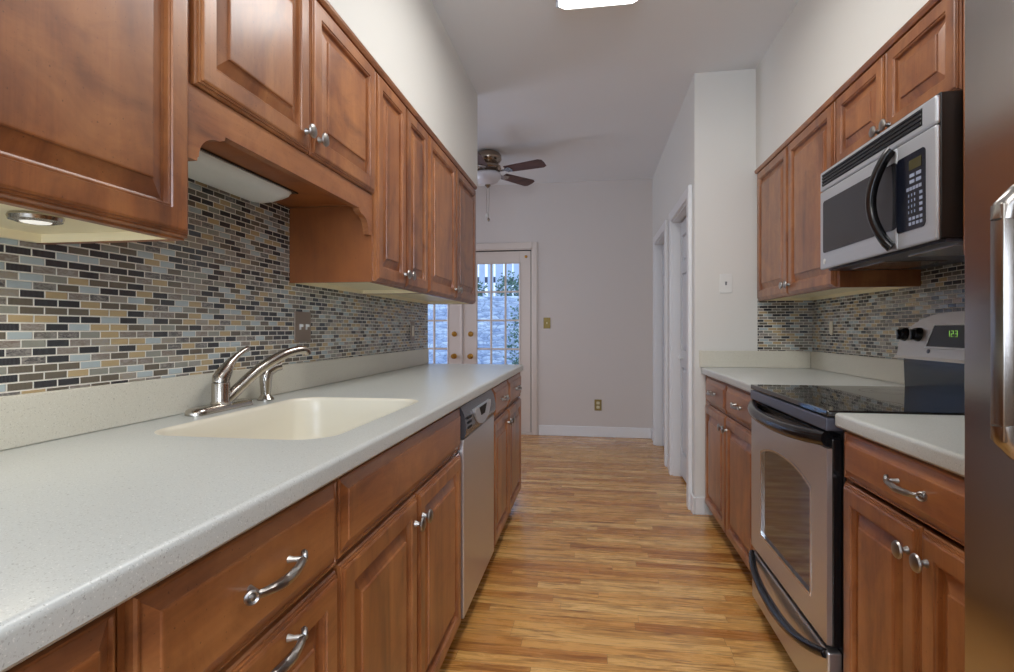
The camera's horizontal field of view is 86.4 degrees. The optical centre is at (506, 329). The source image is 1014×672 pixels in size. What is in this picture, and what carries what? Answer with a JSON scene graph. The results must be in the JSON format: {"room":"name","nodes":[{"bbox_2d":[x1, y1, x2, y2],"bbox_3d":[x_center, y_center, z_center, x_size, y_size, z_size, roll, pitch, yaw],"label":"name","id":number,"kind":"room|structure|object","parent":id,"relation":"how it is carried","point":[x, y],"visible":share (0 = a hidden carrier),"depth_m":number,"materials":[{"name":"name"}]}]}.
{"room":"kitchen","nodes":[
{"label":"kitchen","id":0,"kind":"room"},
{"bbox_2d":[327,0,476,185],"bbox_3d":[-0.796,-1.285,1.036,0.355,0.626,5.400,0,0,9],"label":"wall","id":1,"kind":"structure","parent":0,"point":[409,40],"depth_m":2.50,"materials":[{"name":"paint"}]},
{"bbox_2d":[0,0,187,244],"bbox_3d":[-0.849,-0.573,0.607,0.370,0.794,0.975,0,0,9],"label":"upper cabinet","id":2,"kind":"object","parent":1,"relation":"attached to","point":[94,93],"visible":1,"depth_m":0.87,"materials":[{"name":"brown wood"}]},
{"bbox_2d":[5,210,64,225],"bbox_3d":[-0.793,-0.186,0.909,0.076,0.015,0.076,0,0,9],"label":"puck light","id":3,"kind":"object","parent":2,"relation":"attached to","point":[26,217],"visible":0.98,"depth_m":0.89,"materials":[{"name":"silver metal"}]},
{"bbox_2d":[188,0,377,235],"bbox_3d":[-0.702,-0.657,1.541,0.370,0.628,0.914,0,0,9],"label":"upper cabinet","id":4,"kind":"object","parent":1,"relation":"attached to","point":[282,91],"visible":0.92,"depth_m":1.44,"materials":[{"name":"brown wood"}]},
{"bbox_2d":[188,148,297,202],"bbox_3d":[-0.814,-0.436,1.485,0.138,0.042,0.656,0,0,9],"label":"light","id":5,"kind":"object","parent":4,"relation":"attached to","point":[213,170],"visible":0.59,"depth_m":1.54,"materials":[{"name":"plastic"}]},
{"bbox_2d":[290,64,429,293],"bbox_3d":[-0.581,-0.573,2.310,0.370,0.794,0.644,0,0,9],"label":"upper cabinet","id":6,"kind":"object","parent":1,"relation":"attached to","point":[329,248],"visible":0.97,"depth_m":2.07,"materials":[{"name":"brown wood"}]},
{"bbox_2d":[365,129,476,303],"bbox_3d":[-0.447,-0.573,3.161,0.370,0.794,1.078,0,0,9],"label":"upper cabinet","id":7,"kind":"object","parent":1,"relation":"attached to","point":[451,192],"visible":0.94,"depth_m":3.02,"materials":[{"name":"brown wood"}]},
{"bbox_2d":[475,179,651,434],"bbox_3d":[-0.098,-0.227,6.018,4.935,2.743,0.120,0,0,9],"label":"wall","id":8,"kind":"structure","parent":0,"point":[593,239],"depth_m":5.81,"materials":[{"name":"paint"}]},
{"bbox_2d":[428,304,459,363],"bbox_3d":[-0.889,0.129,6.089,0.779,1.993,0.110,0,0,9],"label":"door","id":9,"kind":"structure","parent":8,"relation":"in","point":[453,310],"depth_m":6.06,"materials":[{"name":"paint"}]},
{"bbox_2d":[460,304,462,363],"bbox_3d":[-0.508,0.129,6.035,0.024,1.993,0.014,0,0,9],"label":"door frame","id":10,"kind":"structure","parent":8,"relation":"attached to","point":[461,305],"depth_m":6.03,"materials":[{"name":"paint"}]},
{"bbox_2d":[463,251,530,432],"bbox_3d":[-0.120,0.129,5.968,0.763,1.993,0.110,0,0,9],"label":"door","id":11,"kind":"structure","parent":8,"relation":"in","point":[523,258],"depth_m":5.95,"materials":[{"name":"paint"}]},
{"bbox_2d":[476,242,536,434],"bbox_3d":[-0.501,0.092,6.075,1.700,2.105,0.134,0,0,9],"label":"trim","id":12,"kind":"structure","parent":8,"relation":"attached to","point":[515,246],"depth_m":5.88,"materials":[{"name":"paint"}]},
{"bbox_2d":[543,318,549,327],"bbox_3d":[0.433,-0.076,5.865,0.075,0.118,0.018,0,0,9],"label":"light switch","id":13,"kind":"object","parent":8,"relation":"attached to","point":[546,321],"visible":1,"depth_m":5.87,"materials":[{"name":"gold metal"}]},
{"bbox_2d":[539,425,650,438],"bbox_3d":[0.933,1.090,5.788,1.184,0.110,0.014,0,0,9],"label":"baseboard","id":14,"kind":"structure","parent":8,"relation":"attached to","point":[551,430],"depth_m":5.78,"materials":[{"name":"white paint"}]},
{"bbox_2d":[594,399,601,410],"bbox_3d":[0.975,0.804,5.784,0.075,0.118,0.008,0,0,9],"label":"wall outlet","id":15,"kind":"object","parent":8,"relation":"attached to","point":[597,403],"visible":1,"depth_m":5.78,"materials":[{"name":"gold metal"}]},
{"bbox_2d":[431,0,798,185],"bbox_3d":[-0.702,-1.648,2.181,4.935,0.100,7.890,0,0,9],"label":"ceiling","id":16,"kind":"structure","parent":0,"point":[590,93],"depth_m":3.30,"materials":[{"name":"paint"}]},
{"bbox_2d":[477,149,545,221],"bbox_3d":[-0.183,-1.285,4.816,1.086,0.626,1.047,0,0,9],"label":"ceiling fan","id":17,"kind":"object","parent":16,"relation":"hanging from","point":[488,167],"visible":0.88,"depth_m":4.75,"materials":[{"name":"wood"}]},
{"bbox_2d":[556,0,636,9],"bbox_3d":[0.335,-1.556,1.937,0.400,0.082,1.212,0,0,9],"label":"ceiling light","id":18,"kind":"object","parent":16,"relation":"attached to","point":[565,4],"visible":1,"depth_m":2.51,"materials":[{"name":"white"}]},
{"bbox_2d":[439,434,798,671],"bbox_3d":[-0.702,1.195,2.181,4.935,0.100,7.890,0,0,9],"label":"floor","id":19,"kind":"structure","parent":0,"point":[599,561],"depth_m":2.45,"materials":[{"name":"brown wood"}]},
{"bbox_2d":[6,607,115,671],"bbox_3d":[-0.730,0.708,0.335,0.696,0.874,0.534,0,0,9],"label":"base cabinet","id":20,"kind":"object","parent":19,"relation":"on","point":[92,647],"visible":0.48,"depth_m":0.50,"materials":[{"name":"brown wood"}]},
{"bbox_2d":[116,480,336,671],"bbox_3d":[-0.652,0.708,0.829,0.696,0.874,0.462,0,0,9],"label":"base cabinet","id":21,"kind":"object","parent":19,"relation":"on","point":[265,599],"visible":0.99,"depth_m":0.74,"materials":[{"name":"brown wood"}]},
{"bbox_2d":[331,408,460,671],"bbox_3d":[-0.547,0.708,1.527,0.686,0.874,0.946,0,0,9],"label":"base cabinet","id":22,"kind":"object","parent":19,"relation":"on","point":[397,568],"visible":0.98,"depth_m":1.34,"materials":[{"name":"brown wood"}]},
{"bbox_2d":[457,389,495,618],"bbox_3d":[-0.416,0.711,2.299,0.653,0.868,0.615,0,0,9],"label":"dishwasher","id":23,"kind":"object","parent":19,"relation":"on","point":[476,451],"visible":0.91,"depth_m":2.14,"materials":[{"name":"silver metal"}]},
{"bbox_2d":[491,372,521,546],"bbox_3d":[-0.291,0.708,3.123,0.696,0.874,1.040,0,0,9],"label":"base cabinet","id":24,"kind":"object","parent":19,"relation":"on","point":[507,414],"visible":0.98,"depth_m":2.98,"materials":[{"name":"brown wood"}]},
{"bbox_2d":[0,349,522,671],"bbox_3d":[-0.528,0.264,1.715,0.672,0.273,3.925,0,0,9],"label":"countertop","id":25,"kind":"structure","parent":24,"relation":"on","point":[108,492],"depth_m":0.93,"materials":[{"name":"white stone"}]},
{"bbox_2d":[0,349,428,450],"bbox_3d":[-0.848,0.178,1.766,0.013,0.102,3.925,0,0,9],"label":"backsplash","id":26,"kind":"structure","parent":25,"relation":"on","point":[38,417],"depth_m":1.33,"materials":[{"name":"white stone"}]},
{"bbox_2d":[184,346,311,415],"bbox_3d":[-0.785,0.139,1.619,0.135,0.181,0.383,0,0,32],"label":"kitchen faucet","id":27,"kind":"object","parent":25,"relation":"on","point":[223,397],"visible":1,"depth_m":1.57,"materials":[{"name":"silver metal"}]},
{"bbox_2d":[257,362,282,400],"bbox_3d":[-0.779,0.167,1.776,0.078,0.125,0.052,0,0,-30],"label":"sprayer","id":28,"kind":"object","parent":25,"relation":"on","point":[265,380],"visible":0.87,"depth_m":1.76,"materials":[{"name":"silver metal"}]},
{"bbox_2d":[154,397,418,439],"bbox_3d":[-0.544,0.315,1.493,0.444,0.170,0.690,0,0,9],"label":"sink basin","id":29,"kind":"object","parent":25,"relation":"in","point":[294,418],"depth_m":1.76,"materials":[{"name":"beige ceramic"}]},
{"bbox_2d":[705,375,757,569],"bbox_3d":[1.418,0.708,2.744,0.673,0.874,1.126,0,0,9],"label":"base cabinet","id":30,"kind":"object","parent":19,"relation":"on","point":[727,416],"visible":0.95,"depth_m":2.71,"materials":[{"name":"brown wood"}]},
{"bbox_2d":[699,351,904,392],"bbox_3d":[1.428,0.199,2.740,0.659,0.143,1.126,0,0,9],"label":"countertop","id":31,"kind":"structure","parent":30,"relation":"on","point":[739,369],"depth_m":2.85,"materials":[{"name":"white stone"}]},
{"bbox_2d":[747,311,964,671],"bbox_3d":[1.239,0.541,1.825,0.710,1.208,0.736,0,0,9],"label":"electric range","id":32,"kind":"object","parent":19,"relation":"on","point":[796,565],"visible":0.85,"depth_m":1.77,"materials":[{"name":"silver metal"}]},
{"bbox_2d":[751,384,964,416],"bbox_3d":[1.233,0.234,1.827,0.572,0.019,0.736,0,0,9],"label":"cooktop","id":33,"kind":"object","parent":32,"relation":"in","point":[810,400],"depth_m":1.77,"materials":[{"name":"black glass"}]},
{"bbox_2d":[844,431,964,671],"bbox_3d":[1.161,0.708,1.107,0.673,0.874,0.688,0,0,9],"label":"base cabinet","id":34,"kind":"object","parent":19,"relation":"on","point":[904,514],"visible":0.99,"depth_m":1.20,"materials":[{"name":"brown wood"}]},
{"bbox_2d":[835,413,964,476],"bbox_3d":[1.178,0.199,1.108,0.646,0.143,0.696,0,0,9],"label":"countertop","id":35,"kind":"structure","parent":34,"relation":"on","point":[936,440],"depth_m":1.24,"materials":[{"name":"white stone"}]},
{"bbox_2d":[965,0,1013,671],"bbox_3d":[0.941,0.250,0.303,0.805,1.790,0.912,0,0,9],"label":"refrigerator","id":36,"kind":"object","parent":19,"relation":"on","point":[989,24],"visible":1,"depth_m":0.75,"materials":[{"name":"grey metal"}]},
{"bbox_2d":[652,81,691,427],"bbox_3d":[1.413,-0.227,4.571,0.110,2.743,2.270,0,0,9],"label":"wall","id":37,"kind":"structure","parent":0,"point":[672,176],"depth_m":4.22,"materials":[{"name":"paint"}]},
{"bbox_2d":[653,220,667,466],"bbox_3d":[1.462,0.110,4.963,0.136,2.070,0.920,0,0,9],"label":"trim","id":38,"kind":"structure","parent":37,"relation":"attached to","point":[660,239],"depth_m":5.34,"materials":[{"name":"white paint"}]},
{"bbox_2d":[662,245,663,445],"bbox_3d":[1.470,0.148,4.962,0.068,1.954,0.750,0,0,9],"label":"door","id":39,"kind":"structure","parent":37,"relation":"in","point":[663,245],"depth_m":5.28,"materials":[{"name":"paint"}]},
{"bbox_2d":[651,428,694,514],"bbox_3d":[1.343,1.090,4.524,0.014,0.110,2.384,0,0,9],"label":"baseboard","id":40,"kind":"structure","parent":37,"relation":"attached to","point":[692,498],"depth_m":3.38,"materials":[{"name":"white paint"}]},
{"bbox_2d":[668,185,691,509],"bbox_3d":[1.289,0.110,3.867,0.136,2.070,0.900,0,0,9],"label":"trim","id":41,"kind":"structure","parent":37,"relation":"attached to","point":[682,210],"depth_m":4.23,"materials":[{"name":"white paint"}]},
{"bbox_2d":[678,218,685,481],"bbox_3d":[1.298,0.148,3.865,0.068,1.954,0.730,0,0,9],"label":"door","id":42,"kind":"structure","parent":37,"relation":"in","point":[682,357],"depth_m":4.11,"materials":[{"name":"paint"}]},
{"bbox_2d":[692,69,757,514],"bbox_3d":[1.572,-0.227,3.346,0.805,2.743,0.100,0,0,9],"label":"wall","id":43,"kind":"structure","parent":0,"point":[724,178],"depth_m":3.34,"materials":[{"name":"paint"}]},
{"bbox_2d":[695,497,704,514],"bbox_3d":[1.196,1.090,3.348,0.059,0.110,0.014,0,0,9],"label":"baseboard","id":44,"kind":"structure","parent":43,"relation":"attached to","point":[699,501],"depth_m":3.34,"materials":[{"name":"white paint"}]},
{"bbox_2d":[720,274,731,292],"bbox_3d":[1.348,-0.287,3.322,0.073,0.118,0.018,0,0,9],"label":"light switch","id":45,"kind":"object","parent":43,"relation":"attached to","point":[725,279],"visible":1,"depth_m":3.33,"materials":[{"name":"white plastic"}]},
{"bbox_2d":[758,300,811,350],"bbox_3d":[1.687,-0.034,3.275,0.315,0.323,0.005,0,0,9],"label":"end tile","id":46,"kind":"structure","parent":43,"relation":"attached to","point":[782,325],"depth_m":3.27,"materials":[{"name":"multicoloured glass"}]},
{"bbox_2d":[756,0,928,168],"bbox_3d":[1.271,-1.285,0.660,0.325,0.626,5.300,0,0,9],"label":"wall","id":47,"kind":"structure","parent":0,"point":[821,44],"depth_m":2.45,"materials":[{"name":"paint"}]},
{"bbox_2d":[754,95,920,300],"bbox_3d":[1.578,-0.573,2.738,0.350,0.794,1.087,0,0,9],"label":"upper cabinet","id":48,"kind":"object","parent":47,"relation":"attached to","point":[789,192],"visible":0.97,"depth_m":2.61,"materials":[{"name":"brown wood"}]},
{"bbox_2d":[833,0,962,162],"bbox_3d":[1.433,-0.813,1.822,0.350,0.316,0.766,0,0,9],"label":"upper cabinet","id":49,"kind":"object","parent":47,"relation":"attached to","point":[923,59],"visible":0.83,"depth_m":1.73,"materials":[{"name":"brown wood"}]},
{"bbox_2d":[963,0,964,255],"bbox_3d":[1.319,-0.583,1.092,0.350,0.774,0.708,0,0,9],"label":"upper cabinet","id":50,"kind":"object","parent":47,"relation":"attached to","point":[963,0],"visible":0.1,"depth_m":1.45,"materials":[{"name":"brown wood"}]},
{"bbox_3d":[-1.031,-0.226,1.073,0.120,2.743,5.400,0,0,9],"label":"wall","id":51,"kind":"structure","parent":0,"visible":0},
{"bbox_2d":[0,178,427,395],"bbox_3d":[-0.899,-0.194,1.508,0.005,0.643,4.500,0,0,9],"label":"wall tile","id":52,"kind":"structure","parent":51,"relation":"attached to","point":[94,314],"depth_m":1.49,"materials":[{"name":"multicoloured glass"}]},
{"bbox_2d":[294,311,310,341],"bbox_3d":[-0.792,-0.012,2.109,0.018,0.118,0.118,0,0,9],"label":"light switch","id":53,"kind":"object","parent":52,"relation":"attached to","point":[302,320],"visible":1,"depth_m":2.10,"materials":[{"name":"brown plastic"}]},
{"bbox_2d":[410,322,414,339],"bbox_3d":[-0.594,0.006,3.401,0.008,0.118,0.075,0,0,9],"label":"wall outlet","id":54,"kind":"object","parent":52,"relation":"attached to","point":[412,324],"visible":1,"depth_m":3.38,"materials":[{"name":"beige plastic"}]},
{"bbox_3d":[1.490,-0.226,0.626,0.120,2.743,5.300,0,0,9],"label":"wall","id":55,"kind":"structure","parent":0,"visible":0},
{"bbox_2d":[812,261,964,359],"bbox_3d":[1.638,-0.088,1.967,0.005,0.433,2.595,0,0,9],"label":"wall tile","id":56,"kind":"structure","parent":55,"relation":"attached to","point":[866,324],"depth_m":2.46,"materials":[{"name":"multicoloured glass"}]},
{"bbox_2d":[829,321,832,334],"bbox_3d":[1.791,-0.011,2.983,0.008,0.075,0.032,0,0,9],"label":"wall outlet","id":57,"kind":"object","parent":56,"relation":"attached to","point":[830,322],"visible":1,"depth_m":2.98,"materials":[{"name":"beige plastic"}]},
{"bbox_2d":[821,90,964,270],"bbox_3d":[1.390,-0.447,1.829,0.439,0.413,0.762,0,0,9],"label":"microwave","id":58,"kind":"object","parent":55,"relation":"attached to","point":[895,202],"visible":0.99,"depth_m":1.67,"materials":[{"name":"silver metal"}]},
{"bbox_3d":[0.007,0.380,12.906,12.000,1.570,6.500,0,0,9],"label":"ground","id":59,"kind":"structure","parent":0,"visible":0},
{"bbox_2d":[478,281,487,295],"bbox_3d":[-0.657,-0.710,10.270,0.650,0.659,0.685,0,0,9],"label":"shrub","id":60,"kind":"object","parent":59,"relation":"on","point":[480,286],"visible":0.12,"depth_m":10.21,"materials":[{"name":"green plant"}]},
{"bbox_2d":[478,264,518,295],"bbox_3d":[-0.170,-1.480,11.415,9.114,2.250,0.100,0,0,9],"label":"fence","id":61,"kind":"object","parent":59,"relation":"on","point":[498,267],"visible":0.02,"depth_m":11.37,"materials":[{"name":"white wood"}]},
{"bbox_2d":[495,271,518,295],"bbox_3d":[0.060,-0.742,9.975,0.705,0.743,0.673,0,0,9],"label":"shrub","id":62,"kind":"object","parent":59,"relation":"on","point":[510,282],"visible":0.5,"depth_m":9.92,"materials":[{"name":"green plant"}]},
{"label":"outside","id":63,"kind":"structure","parent":0,"visible":0},
{"bbox_3d":[-0.266,1.215,11.172,12.000,0.100,10.010,0,0,9],"label":"patio","id":64,"kind":"object","parent":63,"visible":0},
{"bbox_2d":[428,296,518,363],"bbox_3d":[-0.537,0.295,9.448,12.000,1.740,0.500,0,0,9],"label":"wall","id":65,"kind":"structure","parent":64,"relation":"on","point":[498,302],"depth_m":9.16,"materials":[{"name":"stone"}]},
{"bbox_2d":[503,299,518,363],"bbox_3d":[0.206,0.379,8.648,0.568,1.770,0.560,0,0,32],"label":"shrub","id":66,"kind":"object","parent":64,"relation":"on","point":[517,329],"visible":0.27,"depth_m":8.56,"materials":[{"name":"green plant"}]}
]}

